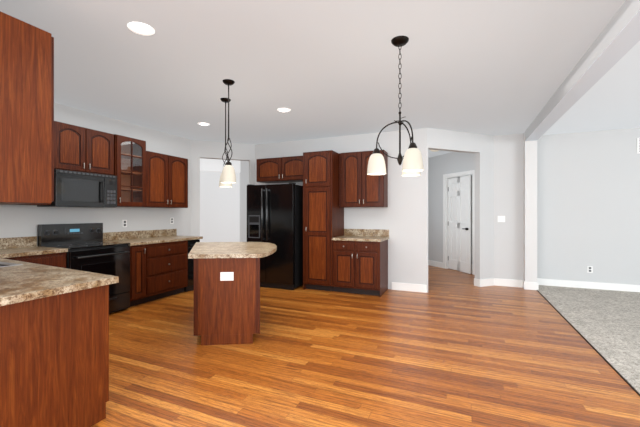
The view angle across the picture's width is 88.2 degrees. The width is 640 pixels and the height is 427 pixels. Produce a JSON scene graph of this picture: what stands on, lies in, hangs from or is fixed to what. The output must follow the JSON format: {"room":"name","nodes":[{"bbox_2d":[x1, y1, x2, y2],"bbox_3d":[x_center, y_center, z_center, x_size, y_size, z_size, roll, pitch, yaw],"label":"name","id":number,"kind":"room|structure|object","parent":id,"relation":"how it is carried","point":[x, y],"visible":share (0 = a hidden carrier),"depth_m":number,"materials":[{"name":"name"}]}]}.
{"room":"kitchen","nodes":[
{"label":"kitchen","id":0,"kind":"room"},
{"bbox_2d":[0,103,190,245],"bbox_3d":[-4.120,-0.055,2.796,0.120,2.750,7.880,0,0,23],"label":"wall","id":1,"kind":"structure","parent":0,"point":[20,220],"depth_m":4.95,"materials":[{"name":"grey paint"}]},
{"bbox_2d":[0,121,187,207],"bbox_3d":[-3.109,-0.610,4.500,0.384,1.020,3.190,0,0,23],"label":"upper cabinet","id":2,"kind":"object","parent":1,"relation":"attached to","point":[148,179],"visible":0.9,"depth_m":4.87,"materials":[{"name":"brown wood"}]},
{"bbox_2d":[37,169,116,207],"bbox_3d":[-3.150,-0.307,4.344,0.431,0.445,0.762,0,0,23],"label":"microwave","id":3,"kind":"object","parent":2,"relation":"attached to","point":[79,189],"visible":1,"depth_m":4.21,"materials":[{"name":"black metal"}]},
{"bbox_2d":[122,220,126,226],"bbox_3d":[-3.042,0.155,5.141,0.008,0.115,0.075,0,0,23],"label":"outlet","id":4,"kind":"object","parent":1,"relation":"attached to","point":[124,223],"visible":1,"depth_m":5.13,"materials":[{"name":"white plastic"}]},
{"bbox_2d":[191,140,254,235],"bbox_3d":[-1.974,-0.055,6.669,1.296,2.750,0.120,0,0,-22],"label":"wall","id":5,"kind":"structure","parent":0,"point":[215,150],"depth_m":6.49,"materials":[{"name":"grey paint"}]},
{"bbox_2d":[200,158,248,241],"bbox_3d":[-2.253,-0.055,8.183,5.240,2.750,2.900,0,0,-22],"label":"wall","id":6,"kind":"structure","parent":0,"point":[223,214],"depth_m":9.29,"materials":[{"name":"grey paint"}]},
{"bbox_2d":[0,0,639,157],"bbox_3d":[0.683,-1.480,4.496,15.700,0.100,15.200,0,0,23],"label":"ceiling","id":7,"kind":"structure","parent":0,"point":[323,68],"depth_m":3.19,"materials":[{"name":"grey paint"}]},
{"bbox_2d":[127,22,154,35],"bbox_3d":[-1.383,-1.427,2.555,0.190,0.006,0.190,0,0,23],"label":"recessed light","id":8,"kind":"object","parent":7,"relation":"in","point":[140,28],"visible":1,"depth_m":2.54,"materials":[{"name":"white"}]},
{"bbox_2d":[198,122,209,125],"bbox_3d":[-1.857,-1.427,5.273,0.190,0.006,0.190,0,0,23],"label":"recessed light","id":9,"kind":"object","parent":7,"relation":"in","point":[204,124],"visible":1,"depth_m":5.28,"materials":[{"name":"white"}]},
{"bbox_2d":[219,98,231,186],"bbox_3d":[-1.182,-0.882,4.134,0.160,1.094,0.160,0,0,23],"label":"pendant light","id":10,"kind":"object","parent":7,"relation":"hanging from","point":[225,100],"visible":0.44,"depth_m":4.12,"materials":[{"name":"brown metal"}]},
{"bbox_2d":[221,79,235,182],"bbox_3d":[-0.989,-0.882,3.572,0.160,1.094,0.160,0,0,23],"label":"pendant light","id":11,"kind":"object","parent":7,"relation":"hanging from","point":[228,174],"visible":1,"depth_m":3.54,"materials":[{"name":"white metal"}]},
{"bbox_2d":[277,108,290,111],"bbox_3d":[-0.499,-1.427,4.558,0.190,0.006,0.190,0,0,23],"label":"recessed light","id":12,"kind":"object","parent":7,"relation":"in","point":[283,109],"visible":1,"depth_m":4.56,"materials":[{"name":"white"}]},
{"bbox_2d":[367,36,423,175],"bbox_3d":[0.636,-0.879,2.749,0.469,1.099,0.484,0,0,23],"label":"dining chandelier","id":13,"kind":"object","parent":7,"relation":"hanging from","point":[412,159],"visible":1,"depth_m":2.70,"materials":[{"name":"brown metal"}]},
{"bbox_2d":[525,0,639,140],"bbox_3d":[1.742,-1.345,1.265,0.180,0.170,9.700,0,0,23],"label":"ceiling beam","id":14,"kind":"structure","parent":7,"relation":"attached to","point":[615,41],"depth_m":2.85,"materials":[{"name":"grey paint"}]},
{"bbox_2d":[255,128,426,288],"bbox_3d":[0.230,-0.055,6.238,3.429,2.750,0.120,0,0,23],"label":"wall","id":15,"kind":"structure","parent":0,"point":[402,217],"depth_m":5.71,"materials":[{"name":"grey paint"}]},
{"bbox_2d":[256,156,302,182],"bbox_3d":[-0.659,-0.838,6.342,1.136,0.445,0.384,0,0,23],"label":"upper cabinet","id":16,"kind":"object","parent":15,"relation":"attached to","point":[280,170],"visible":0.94,"depth_m":6.22,"materials":[{"name":"brown wood"}]},
{"bbox_2d":[339,150,387,207],"bbox_3d":[0.745,-0.585,5.755,0.801,0.950,0.354,0,0,23],"label":"upper cabinet","id":17,"kind":"object","parent":15,"relation":"attached to","point":[359,186],"visible":0.79,"depth_m":5.63,"materials":[{"name":"brown wood"}]},
{"bbox_2d":[392,282,426,292],"bbox_3d":[1.511,1.255,5.612,0.580,0.130,0.016,0,0,23],"label":"baseboard","id":18,"kind":"structure","parent":15,"relation":"attached to","point":[395,285],"depth_m":5.60,"materials":[{"name":"white wood"}]},
{"bbox_2d":[91,264,639,426],"bbox_3d":[-1.848,1.370,5.585,10.190,0.100,15.200,0,0,23],"label":"floor","id":19,"kind":"structure","parent":0,"point":[453,348],"depth_m":2.85,"materials":[{"name":"brown wood"}]},
{"bbox_2d":[0,286,108,426],"bbox_3d":[-2.015,0.883,2.106,1.146,0.875,0.584,0,0,23],"label":"base cabinet","id":20,"kind":"object","parent":19,"relation":"on","point":[54,346],"depth_m":1.87,"materials":[{"name":"brown wood"}]},
{"bbox_2d":[0,262,118,305],"bbox_3d":[-2.697,0.425,2.405,2.796,0.040,0.594,0,0,23],"label":"countertop","id":21,"kind":"structure","parent":20,"relation":"on","point":[17,283],"depth_m":1.97,"materials":[{"name":"beige stone"}]},
{"bbox_2d":[0,262,7,265],"bbox_3d":[-2.839,0.498,2.510,0.824,0.194,0.432,0,0,23],"label":"sink","id":22,"kind":"object","parent":21,"relation":"in","point":[1,263],"depth_m":2.63,"materials":[{"name":"silver metal"}]},
{"bbox_2d":[38,223,129,312],"bbox_3d":[-3.013,0.728,4.285,0.697,1.185,0.758,0,0,23],"label":"range","id":23,"kind":"object","parent":19,"relation":"on","point":[89,250],"visible":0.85,"depth_m":4.28,"materials":[{"name":"black metal"}]},
{"bbox_2d":[0,229,202,307],"bbox_3d":[-2.954,0.800,4.519,0.654,1.040,3.074,0,0,23],"label":"base cabinet","id":24,"kind":"object","parent":19,"relation":"on","point":[161,265],"visible":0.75,"depth_m":4.90,"materials":[{"name":"brown wood"}]},
{"bbox_2d":[188,258,259,344],"bbox_3d":[-1.128,0.883,3.937,1.417,0.876,1.286,0,0,23],"label":"kitchen island","id":25,"kind":"object","parent":19,"relation":"on","point":[226,293],"depth_m":3.32,"materials":[{"name":"brown wood"}]},
{"bbox_2d":[188,242,276,261],"bbox_3d":[-1.157,0.425,4.008,1.600,0.040,1.498,0,0,23],"label":"island countertop","id":26,"kind":"structure","parent":25,"relation":"on","point":[210,251],"depth_m":3.52,"materials":[{"name":"beige stone"}]},
{"bbox_2d":[247,183,302,289],"bbox_3d":[-0.765,0.391,6.122,0.955,1.838,0.799,0,0,23],"label":"refrigerator","id":27,"kind":"object","parent":19,"relation":"on","point":[275,214],"visible":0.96,"depth_m":5.78,"materials":[{"name":"black metal"},{"name":"black plastic"}]},
{"bbox_2d":[303,150,388,296],"bbox_3d":[0.445,0.130,5.720,1.375,2.380,0.654,0,0,23],"label":"pantry cabinet","id":28,"kind":"object","parent":19,"relation":"on","point":[337,257],"visible":1,"depth_m":5.56,"materials":[{"name":"brown wood"}]},
{"bbox_2d":[428,152,474,263],"bbox_3d":[3.289,-0.055,8.078,3.288,2.750,2.560,0,0,23],"label":"wall","id":29,"kind":"structure","parent":0,"point":[439,166],"depth_m":8.14,"materials":[{"name":"grey paint"}]},
{"bbox_2d":[428,260,442,267],"bbox_3d":[2.614,1.255,8.894,1.425,0.130,1.425,0,0,23],"label":"baseboard","id":30,"kind":"structure","parent":29,"relation":"attached to","point":[433,263],"depth_m":8.22,"materials":[{"name":"white wood"}]},
{"bbox_2d":[443,170,474,274],"bbox_3d":[3.213,0.190,7.550,0.138,2.260,0.960,0,0,-22],"label":"door frame","id":31,"kind":"structure","parent":29,"relation":"attached to","point":[446,177],"depth_m":7.89,"materials":[{"name":"white wood"}]},
{"bbox_2d":[448,175,470,273],"bbox_3d":[3.179,0.239,7.538,0.493,2.146,0.612,0,0,23],"label":"door","id":32,"kind":"structure","parent":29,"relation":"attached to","point":[459,223],"depth_m":7.50,"materials":[{"name":"white wood"}]},
{"bbox_2d":[427,128,493,292],"bbox_3d":[2.468,-0.055,5.844,1.527,2.750,0.120,0,0,-22],"label":"wall","id":33,"kind":"structure","parent":0,"point":[480,147],"depth_m":5.97,"materials":[{"name":"grey paint"}]},
{"bbox_2d":[494,133,523,279],"bbox_3d":[3.430,-0.055,6.037,0.490,2.750,0.120,0,0,23],"label":"wall","id":34,"kind":"structure","parent":0,"point":[509,203],"depth_m":5.97,"materials":[{"name":"grey paint"}]},
{"bbox_2d":[498,216,504,221],"bbox_3d":[3.307,0.100,6.016,0.120,0.115,0.016,0,0,23],"label":"light switch","id":35,"kind":"object","parent":34,"relation":"attached to","point":[501,218],"visible":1,"depth_m":6.02,"materials":[{"name":"white plastic"}]},
{"bbox_2d":[524,132,536,282],"bbox_3d":[3.748,-0.055,5.926,0.180,2.750,0.450,0,0,23],"label":"wall","id":36,"kind":"structure","parent":0,"point":[530,211],"depth_m":5.72,"materials":[{"name":"white paint"}]},
{"bbox_2d":[532,281,538,289],"bbox_3d":[3.826,1.255,5.862,0.016,0.130,0.426,0,0,23],"label":"baseboard","id":37,"kind":"structure","parent":36,"relation":"attached to","point":[535,285],"depth_m":5.68,"materials":[{"name":"white wood"}]},
{"bbox_2d":[537,285,639,395],"bbox_3d":[5.357,1.364,2.485,5.522,0.112,15.200,0,0,23],"label":"floor","id":38,"kind":"structure","parent":0,"point":[605,324],"depth_m":4.03,"materials":[{"name":"grey carpet"}]},
{"bbox_2d":[537,128,639,284],"bbox_3d":[6.437,-0.055,5.079,5.430,2.750,0.120,0,0,23],"label":"wall","id":39,"kind":"structure","parent":0,"point":[588,198],"depth_m":5.76,"materials":[{"name":"grey paint"}]},
{"bbox_2d":[531,278,639,291],"bbox_3d":[6.345,1.249,5.045,5.288,0.118,0.016,0,0,23],"label":"baseboard","id":40,"kind":"structure","parent":39,"relation":"attached to","point":[549,282],"depth_m":5.74,"materials":[{"name":"white wood"}]},
{"bbox_2d":[587,266,592,272],"bbox_3d":[4.708,0.975,5.754,0.075,0.115,0.008,0,0,23],"label":"outlet","id":41,"kind":"object","parent":39,"relation":"attached to","point":[589,269],"visible":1,"depth_m":5.75,"materials":[{"name":"white plastic"}]},
{"bbox_2d":[637,138,639,153],"bbox_3d":[5.450,-1.130,5.429,0.360,0.260,0.017,0,0,23],"label":"air vent","id":42,"kind":"object","parent":39,"relation":"in","point":[638,145],"visible":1,"depth_m":5.49,"materials":[{"name":"white metal"}]},
{"bbox_3d":[-3.026,-0.055,2.151,2.400,2.750,0.120,0,0,23],"label":"wall","id":43,"kind":"structure","parent":0,"visible":0},
{"bbox_2d":[0,11,53,203],"bbox_3d":[-2.734,-0.608,2.349,2.060,1.085,0.462,0,0,23],"label":"upper cabinet","id":44,"kind":"object","parent":43,"relation":"attached to","point":[26,113],"visible":1,"depth_m":1.99,"materials":[{"name":"brown wood"}]}
]}

